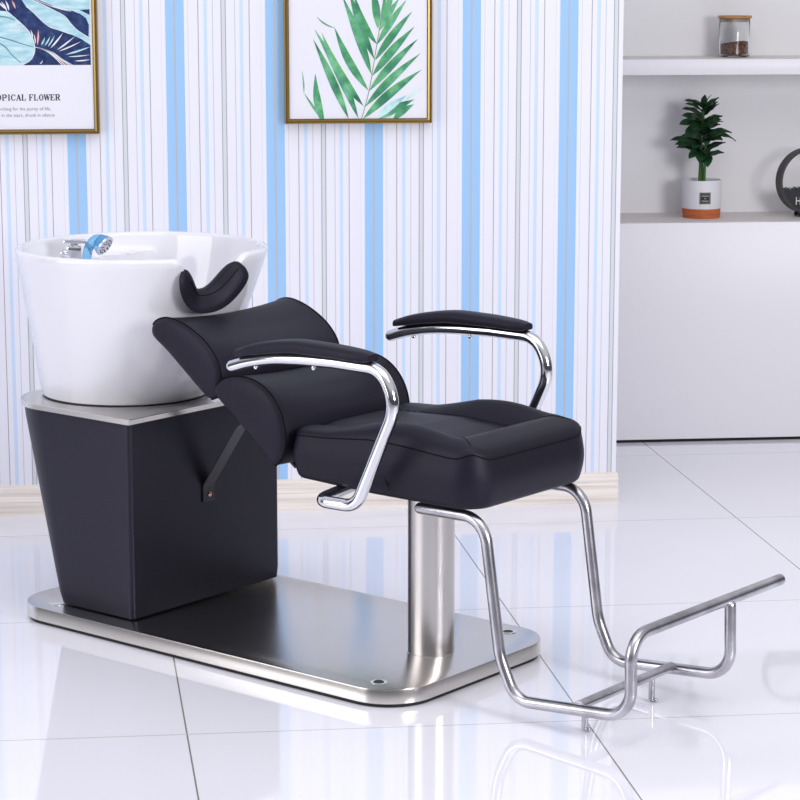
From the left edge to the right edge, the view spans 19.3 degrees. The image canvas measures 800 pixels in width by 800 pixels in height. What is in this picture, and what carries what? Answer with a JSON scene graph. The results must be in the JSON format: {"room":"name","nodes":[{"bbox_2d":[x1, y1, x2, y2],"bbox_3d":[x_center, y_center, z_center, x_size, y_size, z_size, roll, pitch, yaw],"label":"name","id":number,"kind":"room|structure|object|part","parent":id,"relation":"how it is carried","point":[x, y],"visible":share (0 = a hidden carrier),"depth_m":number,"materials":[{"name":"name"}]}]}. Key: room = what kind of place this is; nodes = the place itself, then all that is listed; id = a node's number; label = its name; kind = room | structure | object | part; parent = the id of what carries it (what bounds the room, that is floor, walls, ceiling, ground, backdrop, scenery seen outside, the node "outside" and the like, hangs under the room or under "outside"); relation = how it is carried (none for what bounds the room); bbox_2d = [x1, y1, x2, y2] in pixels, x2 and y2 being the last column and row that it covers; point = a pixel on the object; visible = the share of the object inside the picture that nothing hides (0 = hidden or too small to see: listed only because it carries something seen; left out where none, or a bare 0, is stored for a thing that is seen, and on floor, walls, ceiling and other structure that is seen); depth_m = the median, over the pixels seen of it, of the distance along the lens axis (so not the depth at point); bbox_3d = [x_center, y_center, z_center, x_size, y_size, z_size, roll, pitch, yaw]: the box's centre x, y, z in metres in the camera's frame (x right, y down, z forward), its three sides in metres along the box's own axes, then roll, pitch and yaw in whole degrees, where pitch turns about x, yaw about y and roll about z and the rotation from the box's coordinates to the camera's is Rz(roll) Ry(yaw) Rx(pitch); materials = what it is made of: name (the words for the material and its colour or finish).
{"room":"salon","nodes":[
{"label":"salon","id":0,"kind":"room"},
{"bbox_2d":[0,0,623,485],"bbox_3d":[-2.032,-1.114,5.881,5.242,2.900,0.121,-1,11,-6],"label":"wall","id":1,"kind":"structure","parent":0,"point":[505,203],"depth_m":6.12,"materials":[{"name":"paper"}]},
{"bbox_2d":[0,0,99,134],"bbox_3d":[-0.958,-0.939,5.948,0.378,0.530,0.031,-1,11,-6],"label":"framed print","id":2,"kind":"object","parent":1,"relation":"attached to","point":[49,48],"visible":1,"depth_m":5.96,"materials":[{"name":"white paper"}]},
{"bbox_2d":[0,0,90,64],"bbox_3d":[-0.957,-1.006,5.928,0.344,0.320,0.002,-1,11,-6],"label":"artwork","id":3,"kind":"object","parent":2,"relation":"attached to","point":[32,32],"depth_m":5.95},
{"bbox_2d":[0,472,618,516],"bbox_3d":[-2.022,0.284,6.073,5.247,0.081,0.016,-1,11,-6],"label":"baseboard","id":4,"kind":"structure","parent":1,"relation":"attached to","point":[599,487],"depth_m":6.25,"materials":[{"name":"beige wood"}]},
{"bbox_2d":[283,0,431,123],"bbox_3d":[-0.108,-0.977,6.030,0.380,0.530,0.031,-1,11,-6],"label":"framed print","id":5,"kind":"object","parent":1,"relation":"attached to","point":[346,61],"visible":1,"depth_m":6.04,"materials":[{"name":"white paper"}]},
{"bbox_2d":[0,439,799,799],"bbox_3d":[0.000,0.704,4.199,10.000,0.060,11.000,0,11,0],"label":"floor","id":6,"kind":"structure","parent":0,"point":[691,523],"depth_m":4.74,"materials":[{"name":"white tile"}]},
{"bbox_2d":[14,231,784,731],"bbox_3d":[-0.094,0.110,4.950,1.710,0.833,0.655,8,13,38],"label":"chair","id":7,"kind":"object","parent":6,"relation":"on","point":[165,412],"visible":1,"depth_m":4.99,"materials":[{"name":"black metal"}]},
{"bbox_2d":[59,234,112,258],"bbox_3d":[-0.705,-0.338,5.264,0.124,0.067,0.062,0,11,0],"label":"faucet","id":8,"kind":"object","parent":7,"relation":"on","point":[101,243],"depth_m":5.26,"materials":[{"name":"silver"}]},
{"bbox_3d":[-0.584,-0.010,5.278,0.417,0.012,0.482,8,13,38],"label":"plate","id":9,"kind":"part","parent":7,"relation":"part of","materials":[{"name":"silver metal"}]},
{"bbox_2d":[14,231,267,406],"bbox_3d":[-0.571,-0.178,5.230,0.558,0.336,0.558,0,11,0],"label":"basin","id":10,"kind":"object","parent":7,"relation":"in","point":[95,303],"depth_m":5.06,"materials":[{"name":"white ceramic"}]},
{"bbox_2d":[152,298,337,398],"bbox_3d":[-0.320,-0.114,5.035,0.215,0.159,0.400,8,13,38],"label":"cushion","id":11,"kind":"object","parent":7,"relation":"on","point":[202,336],"depth_m":4.96,"materials":[{"name":"black leather"}]},
{"bbox_3d":[-0.267,0.485,5.090,1.112,0.030,0.544,8,13,38],"label":"plate","id":12,"kind":"part","parent":7,"relation":"part of","materials":[{"name":"silver metal"}]},
{"bbox_3d":[-0.175,0.012,4.939,0.210,0.173,0.420,8,13,38],"label":"backrest","id":13,"kind":"part","parent":7,"relation":"part of","materials":[{"name":"black leather"}]},
{"bbox_3d":[-0.130,0.047,4.674,0.441,0.307,0.172,8,13,38],"label":"armrest","id":14,"kind":"part","parent":7,"relation":"part of","materials":[{"name":"silver metal"}]},
{"bbox_3d":[0.085,0.091,4.740,0.478,0.146,0.406,8,13,38],"label":"seat","id":15,"kind":"part","parent":7,"relation":"part of","materials":[{"name":"black leather"}]},
{"bbox_3d":[0.096,-0.004,4.948,0.441,0.307,0.172,8,13,38],"label":"armrest","id":16,"kind":"part","parent":7,"relation":"part of","materials":[{"name":"silver metal"}]},
{"bbox_3d":[0.401,0.369,4.666,0.523,0.366,0.552,8,13,38],"label":"footrest frame","id":17,"kind":"part","parent":7,"relation":"part of","materials":[{"name":"metal"}]},
{"bbox_2d":[616,0,799,442],"bbox_3d":[1.490,-1.014,7.151,3.560,2.240,0.320,-1,11,-6],"label":"shelving unit","id":18,"kind":"object","parent":6,"relation":"on","point":[709,315],"visible":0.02,"depth_m":7.12,"materials":[{"name":"white paint"}]},
{"bbox_2d":[671,95,735,218],"bbox_3d":[0.916,-0.739,7.123,0.153,0.373,0.154,8,13,38],"label":"potted plant","id":19,"kind":"object","parent":18,"relation":"on","point":[701,196],"visible":1,"depth_m":7.11,"materials":[{"name":"green plant"}]},
{"bbox_3d":[0.914,-0.716,7.147,0.019,0.127,0.009,0,11,0],"label":"stem","id":20,"kind":"part","parent":19,"relation":"part of","materials":[{"name":"green plant"}]},
{"bbox_3d":[0.914,-0.771,7.130,0.015,0.242,0.009,0,11,0],"label":"stem","id":21,"kind":"part","parent":19,"relation":"part of","materials":[{"name":"green plant"}]},
{"bbox_3d":[0.919,-0.573,7.167,0.117,0.029,0.117,0,11,0],"label":"pot","id":22,"kind":"part","parent":19,"relation":"part of","materials":[{"name":"ceramic"}]},
{"bbox_3d":[0.919,-0.629,7.157,0.120,0.086,0.120,0,11,0],"label":"pot","id":23,"kind":"part","parent":19,"relation":"part of","materials":[{"name":"white ceramic"}]},
{"bbox_3d":[0.926,-0.729,7.134,0.011,0.157,0.009,0,11,0],"label":"stem","id":24,"kind":"part","parent":19,"relation":"part of","materials":[{"name":"green plant"}]},
{"bbox_3d":[1.491,-0.560,7.231,3.500,0.018,0.270,-1,11,-6],"label":"shelf","id":25,"kind":"part","parent":18,"relation":"part of","materials":[{"name":"white wood"}]},
{"bbox_3d":[1.476,-1.021,7.297,3.500,2.200,0.030,-1,11,-6],"label":"panel","id":26,"kind":"part","parent":18,"relation":"part of","materials":[{"name":"white paint"}]},
{"bbox_3d":[1.492,-1.020,7.137,3.500,0.044,0.286,-1,11,-6],"label":"shelf","id":27,"kind":"part","parent":18,"relation":"part of","materials":[{"name":"white wood"}]},
{"bbox_2d":[718,15,751,56],"bbox_3d":[1.012,-1.102,7.115,0.102,0.123,0.102,0,11,0],"label":"storage jar","id":28,"kind":"object","parent":18,"relation":"on","point":[734,30],"visible":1,"depth_m":7.08,"materials":[{"name":"clear glass"}]},
{"bbox_3d":[1.012,-1.158,7.105,0.102,0.008,0.102,0,11,0],"label":"lid","id":29,"kind":"part","parent":28,"relation":"part of","materials":[{"name":"brown wood"}]},
{"bbox_2d":[775,148,799,216],"bbox_3d":[1.246,-0.666,7.174,0.200,0.209,0.043,-3,11,-15],"label":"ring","id":30,"kind":"object","parent":18,"relation":"on","point":[790,198],"visible":1,"depth_m":7.15,"materials":[{"name":"grey metal"}]}
]}

